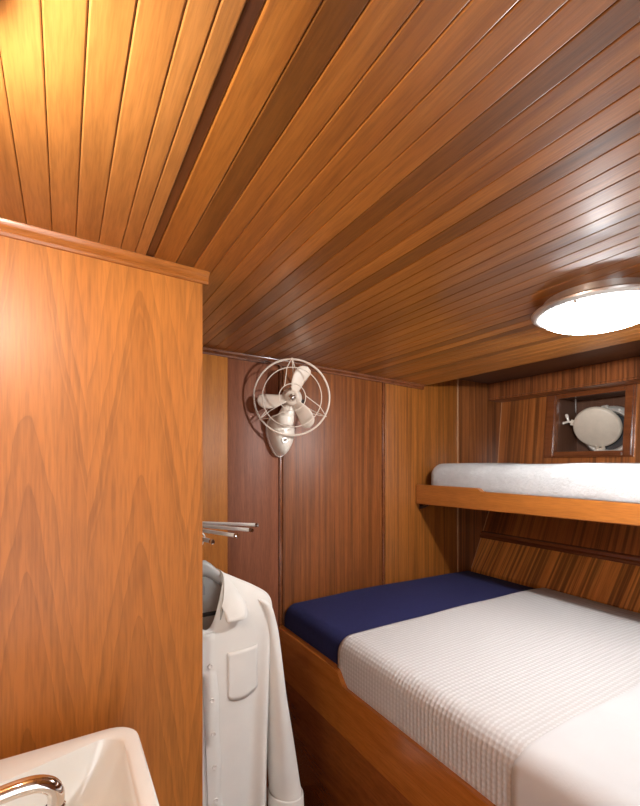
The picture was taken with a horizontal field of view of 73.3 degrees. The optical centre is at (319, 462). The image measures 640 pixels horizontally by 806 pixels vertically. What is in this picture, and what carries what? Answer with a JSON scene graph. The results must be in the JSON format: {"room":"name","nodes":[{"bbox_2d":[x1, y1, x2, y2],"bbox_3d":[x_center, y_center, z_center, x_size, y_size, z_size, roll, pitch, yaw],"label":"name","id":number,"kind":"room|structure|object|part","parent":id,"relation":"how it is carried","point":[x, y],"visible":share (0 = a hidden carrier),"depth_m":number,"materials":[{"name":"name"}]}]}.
{"room":"boat cabin","nodes":[
{"label":"boat cabin","id":0,"kind":"room"},
{"bbox_2d":[0,236,202,805],"bbox_3d":[-0.593,0.499,0.823,0.747,1.902,0.020,0,0,-35],"label":"wall partition","id":1,"kind":"structure","parent":0,"point":[101,361],"depth_m":0.90,"materials":[{"name":"brown wood"}]},
{"bbox_2d":[0,217,209,285],"bbox_3d":[-0.578,-0.440,0.810,0.760,0.026,0.018,0,0,-35],"label":"trim","id":2,"kind":"structure","parent":1,"relation":"attached to","point":[8,228],"depth_m":0.89,"materials":[{"name":"brown wood"}]},
{"bbox_2d":[0,0,639,385],"bbox_3d":[0.718,-0.487,0.894,3.250,0.146,2.800,0,0,-31],"label":"ceiling","id":3,"kind":"structure","parent":0,"point":[390,189],"depth_m":0.64,"materials":[{"name":"brown wood"}]},
{"bbox_2d":[531,277,639,334],"bbox_3d":[0.740,-0.401,1.140,0.326,0.090,0.326,0,0,-31],"label":"ceiling lamp","id":4,"kind":"object","parent":3,"relation":"attached to","point":[602,306],"visible":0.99,"depth_m":1.07,"materials":[{"name":"glass"}]},
{"bbox_2d":[540,292,639,334],"bbox_3d":[0.740,-0.379,1.140,0.280,0.046,0.280,0,0,-31],"label":"diffuser","id":5,"kind":"object","parent":4,"relation":"attached to","point":[591,312],"depth_m":1.08,"materials":[{"name":"white glass"}]},
{"bbox_2d":[203,354,500,800],"bbox_3d":[0.089,0.475,2.076,3.220,1.950,0.086,0,0,-31],"label":"wall","id":6,"kind":"structure","parent":0,"point":[337,513],"depth_m":2.02,"materials":[{"name":"orange wood"}]},
{"bbox_2d":[203,521,258,543],"bbox_3d":[-0.388,0.200,1.407,0.270,0.100,0.630,0,0,-41],"label":"rack","id":7,"kind":"object","parent":6,"relation":"attached to","point":[213,525],"visible":0.4,"depth_m":1.31,"materials":[{"name":"metal"}]},
{"bbox_2d":[203,533,220,616],"bbox_3d":[-0.313,0.296,1.134,0.344,0.222,0.048,0,0,-31],"label":"clothes hanger","id":8,"kind":"object","parent":7,"relation":"hanging from","point":[209,571],"visible":0.19,"depth_m":1.15,"materials":[{"name":"plastic"}]},
{"bbox_2d":[203,568,303,805],"bbox_3d":[-0.315,0.681,1.139,0.584,0.789,0.188,0,0,-27],"label":"shirt","id":9,"kind":"object","parent":8,"relation":"hanging from","point":[247,728],"visible":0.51,"depth_m":1.15,"materials":[{"name":"beige fabric"}]},
{"bbox_3d":[-0.421,0.200,1.331,0.480,0.011,0.011,0,0,38],"label":"rod","id":10,"kind":"part","parent":7,"relation":"part of","materials":[{"name":"silver metal"}]},
{"bbox_3d":[-0.408,0.200,1.382,0.447,0.011,0.011,0,0,26],"label":"rod","id":11,"kind":"part","parent":7,"relation":"part of","materials":[{"name":"silver metal"}]},
{"bbox_3d":[-0.407,0.200,1.435,0.414,0.011,0.011,0,0,13],"label":"rod","id":12,"kind":"part","parent":7,"relation":"part of","materials":[{"name":"silver metal"}]},
{"bbox_2d":[253,357,329,456],"bbox_3d":[-0.126,-0.229,1.791,0.291,0.407,0.197,0,0,-31],"label":"wall fan","id":13,"kind":"object","parent":6,"relation":"attached to","point":[280,428],"visible":1,"depth_m":1.77,"materials":[{"name":"beige metal"}]},
{"bbox_3d":[-0.195,-0.254,1.766,0.129,0.063,0.026,0,0,-7],"label":"blade","id":14,"kind":"part","parent":13,"relation":"part of","materials":[{"name":"beige plastic"}]},
{"bbox_3d":[-0.177,-0.118,1.869,0.124,0.186,0.011,0,0,-31],"label":"plate","id":15,"kind":"part","parent":13,"relation":"part of","materials":[{"name":"beige metal"}]},
{"bbox_3d":[-0.121,-0.275,1.828,0.087,0.090,0.069,0,0,-6],"label":"motor","id":16,"kind":"part","parent":13,"relation":"part of","materials":[{"name":"beige metal"}]},
{"bbox_3d":[-0.080,-0.340,1.779,0.084,0.119,0.036,0,0,-16],"label":"blade","id":17,"kind":"part","parent":13,"relation":"part of","materials":[{"name":"beige plastic"}]},
{"bbox_3d":[-0.072,-0.204,1.785,0.099,0.117,0.037,0,0,1],"label":"blade","id":18,"kind":"part","parent":13,"relation":"part of","materials":[{"name":"beige plastic"}]},
{"bbox_2d":[203,347,424,389],"bbox_3d":[-0.348,-0.423,1.760,2.105,0.062,0.020,0,0,-31],"label":"trim","id":19,"kind":"structure","parent":6,"relation":"attached to","point":[232,355],"depth_m":1.95,"materials":[{"name":"brown wood"}]},
{"bbox_2d":[457,379,457,571],"bbox_3d":[0.784,0.338,2.447,0.008,1.625,0.008,0,0,-31],"label":"trim","id":20,"kind":"structure","parent":6,"relation":"attached to","point":[457,379],"depth_m":2.44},
{"bbox_2d":[471,403,501,567],"bbox_3d":[1.000,0.120,2.575,0.281,0.985,0.004,0,0,-31],"label":"trim","id":21,"kind":"structure","parent":6,"relation":"attached to","point":[501,403],"depth_m":2.63,"materials":[{"name":"brown wood"}]},
{"bbox_2d":[471,384,639,612],"bbox_3d":[1.802,0.475,1.488,0.620,1.950,2.710,0,0,-31],"label":"wall","id":22,"kind":"structure","parent":0,"point":[523,422],"depth_m":2.23,"materials":[{"name":"brown wood"}]},
{"bbox_2d":[416,484,639,525],"bbox_3d":[1.296,0.179,1.530,0.587,0.132,2.100,0,0,-31],"label":"bunk","id":23,"kind":"object","parent":22,"relation":"attached to","point":[613,512],"visible":0.99,"depth_m":1.72,"materials":[{"name":"brown wood"}]},
{"bbox_2d":[431,463,639,502],"bbox_3d":[1.318,0.088,1.528,0.556,0.176,2.035,0,0,-31],"label":"mattress","id":24,"kind":"object","parent":23,"relation":"on","point":[618,482],"visible":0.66,"depth_m":1.69,"materials":[{"name":"white fabric"}]},
{"bbox_2d":[480,531,639,565],"bbox_3d":[1.650,0.423,1.391,0.032,0.044,2.699,0,0,-31],"label":"trim","id":25,"kind":"structure","parent":22,"relation":"attached to","point":[630,559],"depth_m":2.11,"materials":[{"name":"brown wood"}]},
{"bbox_2d":[489,356,639,402],"bbox_3d":[1.792,-0.423,1.476,0.210,0.102,2.700,0,0,-31],"label":"trim","id":26,"kind":"structure","parent":22,"relation":"attached to","point":[622,372],"depth_m":2.18,"materials":[{"name":"brown wood"}]},
{"bbox_2d":[544,384,636,457],"bbox_3d":[1.368,-0.201,2.199,0.072,0.342,0.432,0,0,-31],"label":"window","id":27,"kind":"structure","parent":22,"relation":"in","point":[553,401],"depth_m":2.16,"materials":[{"name":"brown wood"}]},
{"bbox_2d":[563,405,624,450],"bbox_3d":[1.466,-0.167,2.270,0.138,0.273,0.337,0,0,-31],"label":"porthole","id":28,"kind":"object","parent":22,"relation":"attached to","point":[601,428],"visible":0.68,"depth_m":2.25,"materials":[{"name":"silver metal"}]},
{"bbox_3d":[1.536,-0.166,2.274,0.006,0.198,0.198,0,0,-31],"label":"glass","id":29,"kind":"part","parent":28,"relation":"part of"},
{"bbox_3d":[0.803,1.475,0.916,3.437,0.050,2.750,0,0,-31],"label":"floor","id":30,"kind":"structure","parent":0,"visible":0},
{"bbox_2d":[279,625,495,805],"bbox_3d":[0.868,1.079,1.281,1.197,0.741,2.081,0,0,-31],"label":"frame","id":31,"kind":"object","parent":30,"relation":"on","point":[348,753],"visible":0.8,"depth_m":1.43,"materials":[{"name":"brown wood"}]},
{"bbox_2d":[285,571,535,664],"bbox_3d":[0.878,0.748,1.309,1.190,0.294,2.039,0,0,-31],"label":"mattress","id":32,"kind":"object","parent":31,"relation":"on","point":[323,623],"visible":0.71,"depth_m":1.84,"materials":[{"name":"blue fabric"}]},
{"bbox_2d":[338,588,639,805],"bbox_3d":[0.979,0.686,1.123,1.192,0.190,1.587,0,0,-31],"label":"coverlet","id":33,"kind":"object","parent":32,"relation":"on","point":[475,684],"visible":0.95,"depth_m":1.27,"materials":[{"name":"white fabric"}]},
{"bbox_2d":[511,684,639,805],"bbox_3d":[1.149,0.684,0.833,1.198,0.198,0.904,0,0,-31],"label":"sheet","id":34,"kind":"object","parent":33,"relation":"on","point":[592,758],"visible":1,"depth_m":0.88,"materials":[{"name":"white fabric"}]},
{"bbox_3d":[-0.609,0.475,0.074,0.070,1.950,2.750,0,0,-31],"label":"wall","id":35,"kind":"structure","parent":0,"visible":0},
{"bbox_2d":[0,727,159,805],"bbox_3d":[-0.504,0.601,0.530,0.574,0.175,0.427,0,0,-31],"label":"washbasin","id":36,"kind":"object","parent":35,"relation":"attached to","point":[108,767],"visible":0.93,"depth_m":0.75,"materials":[{"name":"beige ceramic"}]},
{"bbox_2d":[0,774,65,805],"bbox_3d":[-0.534,0.453,0.497,0.415,0.121,0.056,0,0,-31],"label":"faucet","id":37,"kind":"object","parent":36,"relation":"on","point":[50,786],"visible":1,"depth_m":0.59,"materials":[{"name":"silver metal"}]}
]}

